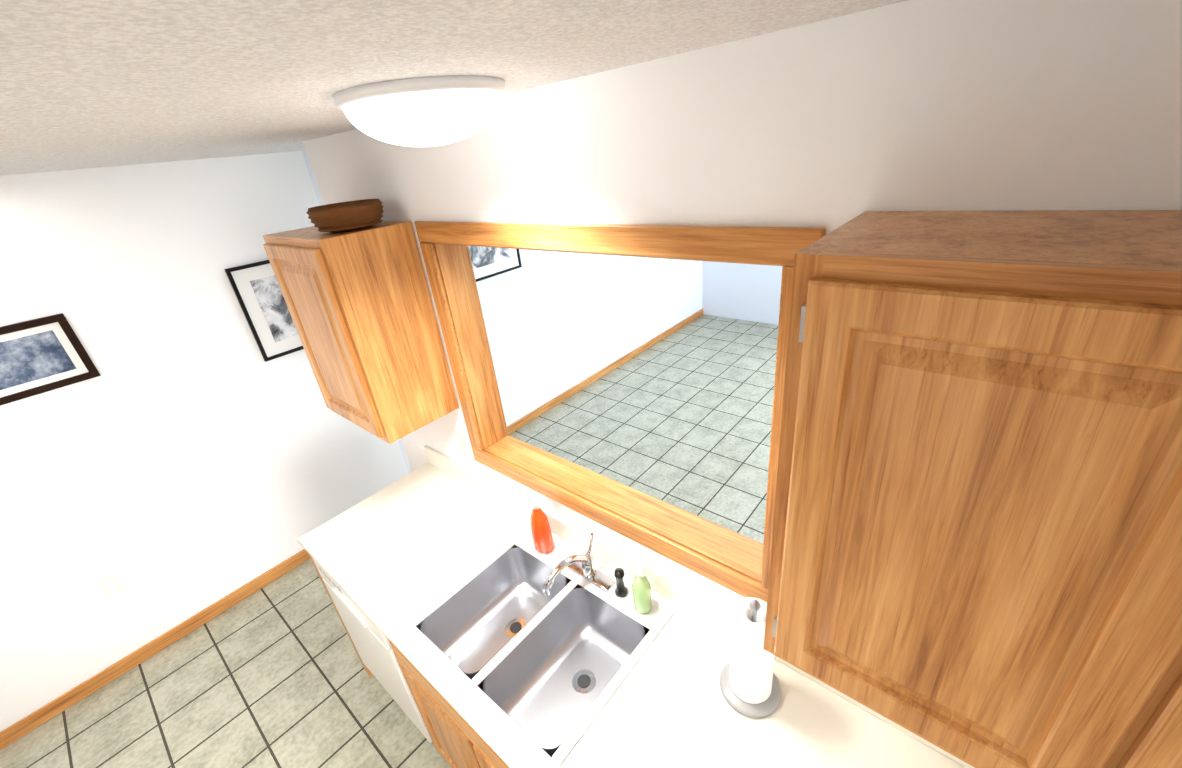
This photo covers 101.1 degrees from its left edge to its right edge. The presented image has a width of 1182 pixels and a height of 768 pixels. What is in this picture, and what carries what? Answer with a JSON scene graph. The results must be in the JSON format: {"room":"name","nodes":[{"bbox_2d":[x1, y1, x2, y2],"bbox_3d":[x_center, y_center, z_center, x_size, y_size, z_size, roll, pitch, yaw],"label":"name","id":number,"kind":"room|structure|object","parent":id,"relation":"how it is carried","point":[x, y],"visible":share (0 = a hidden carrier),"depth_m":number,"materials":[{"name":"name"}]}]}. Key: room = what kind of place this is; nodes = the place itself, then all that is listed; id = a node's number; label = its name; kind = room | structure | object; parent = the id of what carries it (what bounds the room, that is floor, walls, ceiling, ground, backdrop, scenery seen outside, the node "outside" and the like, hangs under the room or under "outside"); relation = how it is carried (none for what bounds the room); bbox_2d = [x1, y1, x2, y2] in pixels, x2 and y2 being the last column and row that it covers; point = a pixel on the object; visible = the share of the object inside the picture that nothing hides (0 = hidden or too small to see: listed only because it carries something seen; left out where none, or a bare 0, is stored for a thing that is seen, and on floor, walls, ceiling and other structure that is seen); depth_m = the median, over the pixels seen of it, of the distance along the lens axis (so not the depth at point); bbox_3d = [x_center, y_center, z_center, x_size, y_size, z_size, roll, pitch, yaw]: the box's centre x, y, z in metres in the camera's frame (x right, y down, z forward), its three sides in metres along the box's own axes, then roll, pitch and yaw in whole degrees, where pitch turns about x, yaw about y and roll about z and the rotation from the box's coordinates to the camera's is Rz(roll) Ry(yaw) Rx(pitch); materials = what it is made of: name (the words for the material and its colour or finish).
{"room":"kitchen","nodes":[
{"label":"kitchen","id":0,"kind":"room"},
{"bbox_2d":[0,150,701,731],"bbox_3d":[-1.488,-0.286,3.393,0.100,2.440,9.200,16,34,38],"label":"wall","id":1,"kind":"structure","parent":0,"point":[188,452],"depth_m":2.57,"materials":[{"name":"white paint"}]},
{"bbox_2d":[0,313,100,404],"bbox_3d":[-2.568,-0.050,2.040,0.022,0.310,0.655,16,34,38],"label":"picture frame","id":2,"kind":"object","parent":1,"relation":"attached to","point":[42,355],"visible":1,"depth_m":2.16,"materials":[{"name":"brown"}]},
{"bbox_2d":[97,572,125,596],"bbox_3d":[-2.491,1.044,2.528,0.008,0.116,0.072,16,34,38],"label":"electrical outlet plate","id":3,"kind":"object","parent":1,"relation":"attached to","point":[111,584],"visible":1,"depth_m":2.53,"materials":[{"name":"white plastic"}]},
{"bbox_2d":[224,260,303,361],"bbox_3d":[-1.794,-0.456,2.855,0.022,0.540,0.420,16,34,38],"label":"picture frame","id":4,"kind":"object","parent":1,"relation":"attached to","point":[260,297],"visible":0.5,"depth_m":2.78,"materials":[{"name":"black"}]},
{"bbox_2d":[0,309,702,749],"bbox_3d":[-1.322,0.776,3.876,0.014,0.085,9.000,16,34,38],"label":"baseboard","id":5,"kind":"structure","parent":1,"relation":"attached to","point":[48,711],"depth_m":2.84,"materials":[{"name":"brown wood"}]},
{"bbox_2d":[468,246,521,281],"bbox_3d":[-0.846,-1.101,3.800,0.022,0.540,0.690,16,34,38],"label":"picture frame","id":6,"kind":"object","parent":1,"relation":"attached to","point":[488,262],"visible":0.23,"depth_m":3.91,"materials":[{"name":"black"}]},
{"bbox_2d":[0,314,777,767],"bbox_3d":[0.599,1.399,2.369,5.250,0.100,9.200,16,34,38],"label":"floor","id":7,"kind":"structure","parent":0,"point":[274,674],"depth_m":2.75,"materials":[{"name":"tile"}]},
{"bbox_2d":[307,552,372,676],"bbox_3d":[-0.972,0.970,2.521,0.058,0.860,0.671,16,34,38],"label":"cabinet end panel","id":8,"kind":"object","parent":7,"relation":"on","point":[369,673],"visible":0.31,"depth_m":2.31,"materials":[{"name":"brown wood"}]},
{"bbox_2d":[312,558,431,742],"bbox_3d":[-0.740,1.057,2.292,0.610,0.858,0.629,16,34,38],"label":"dishwasher","id":9,"kind":"object","parent":7,"relation":"on","point":[370,640],"visible":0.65,"depth_m":2.01,"materials":[{"name":"white plastic"}]},
{"bbox_2d":[388,547,567,767],"bbox_3d":[-0.302,1.159,1.980,0.478,0.860,0.671,16,34,38],"label":"base cabinet","id":10,"kind":"object","parent":7,"relation":"on","point":[458,741],"depth_m":1.73,"materials":[{"name":"brown wood"}]},
{"bbox_2d":[444,579,648,767],"bbox_3d":[0.031,1.253,1.710,0.489,0.860,0.671,16,34,38],"label":"base cabinet","id":11,"kind":"object","parent":7,"relation":"on","point":[479,754],"depth_m":1.49,"materials":[{"name":"brown wood"}]},
{"bbox_2d":[297,446,973,767],"bbox_3d":[0.210,0.907,1.314,3.355,0.360,0.683,16,34,38],"label":"countertop","id":12,"kind":"structure","parent":11,"relation":"on","point":[524,655],"depth_m":1.61,"materials":[{"name":"white laminate"}]},
{"bbox_2d":[402,526,675,767],"bbox_3d":[-0.180,0.798,1.628,0.710,0.360,0.592,16,34,38],"label":"sink","id":13,"kind":"object","parent":12,"relation":"in","point":[540,659],"depth_m":1.66,"materials":[{"name":"silver metal"}]},
{"bbox_2d":[530,495,553,553],"bbox_3d":[-0.196,0.529,1.856,0.085,0.256,0.068,16,34,38],"label":"dish soap bottle","id":14,"kind":"object","parent":12,"relation":"on","point":[541,533],"visible":1,"depth_m":1.83,"materials":[{"name":"orange plastic"}]},
{"bbox_2d":[632,567,651,613],"bbox_3d":[0.165,0.666,1.585,0.059,0.174,0.060,16,34,38],"label":"hand soap bottle","id":15,"kind":"object","parent":12,"relation":"on","point":[641,590],"visible":1,"depth_m":1.56,"materials":[{"name":"green plastic"}]},
{"bbox_2d":[720,597,780,717],"bbox_3d":[0.425,0.692,1.281,0.162,0.352,0.162,16,34,38],"label":"paper towel holder","id":16,"kind":"object","parent":12,"relation":"on","point":[749,685],"visible":1,"depth_m":1.26,"materials":[{"name":"white paper"}]},
{"bbox_2d":[0,0,908,174],"bbox_3d":[0.333,-0.866,1.250,5.250,0.100,9.200,16,34,38],"label":"ceiling","id":17,"kind":"structure","parent":0,"point":[84,84],"depth_m":0.67,"materials":[{"name":"white paint"}]},
{"bbox_2d":[332,76,505,146],"bbox_3d":[-0.345,-0.562,1.032,0.344,0.105,0.344,16,34,38],"label":"dome ceiling light","id":18,"kind":"object","parent":17,"relation":"attached to","point":[428,111],"visible":1,"depth_m":0.92,"materials":[{"name":"white glass"}]},
{"bbox_2d":[702,261,782,324],"bbox_3d":[3.390,-1.548,4.787,5.050,2.440,0.100,16,34,38],"label":"wall","id":19,"kind":"structure","parent":0,"point":[748,292],"depth_m":6.32,"materials":[{"name":"white paint"}]},
{"bbox_2d":[303,0,1181,606],"bbox_3d":[0.551,0.488,1.341,4.250,2.440,0.120,16,34,38],"label":"wall","id":20,"kind":"structure","parent":0,"point":[831,124],"depth_m":0.83,"materials":[{"name":"white paint"}]},
{"bbox_2d":[263,221,458,443],"bbox_3d":[-0.928,-0.232,1.992,0.535,0.780,0.349,16,34,38],"label":"upper cabinet","id":21,"kind":"object","parent":20,"relation":"attached to","point":[359,304],"visible":0.98,"depth_m":1.81,"materials":[{"name":"brown wood"}]},
{"bbox_2d":[307,199,383,231],"bbox_3d":[-0.864,-0.597,1.729,0.252,0.085,0.252,16,34,38],"label":"basket bowl","id":22,"kind":"object","parent":21,"relation":"on","point":[349,216],"visible":1,"depth_m":1.65,"materials":[{"name":"brown wood"}]},
{"bbox_2d":[455,430,469,455],"bbox_3d":[-0.590,0.272,2.232,0.072,0.116,0.006,16,34,38],"label":"outlet","id":23,"kind":"object","parent":20,"relation":"attached to","point":[462,443],"visible":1,"depth_m":2.23,"materials":[{"name":"white plastic"}]},
{"bbox_2d":[414,221,825,601],"bbox_3d":[0.000,0.000,1.585,1.388,1.034,0.160,16,34,38],"label":"window frame","id":24,"kind":"structure","parent":20,"relation":"attached to","point":[765,245],"depth_m":1.56,"materials":[{"name":"brown wood"}]},
{"bbox_2d":[764,210,1181,767],"bbox_3d":[0.742,0.214,0.624,0.895,0.780,0.349,16,34,38],"label":"upper cabinet","id":25,"kind":"object","parent":20,"relation":"attached to","point":[976,556],"visible":1,"depth_m":0.59,"materials":[{"name":"brown wood"}]}
]}

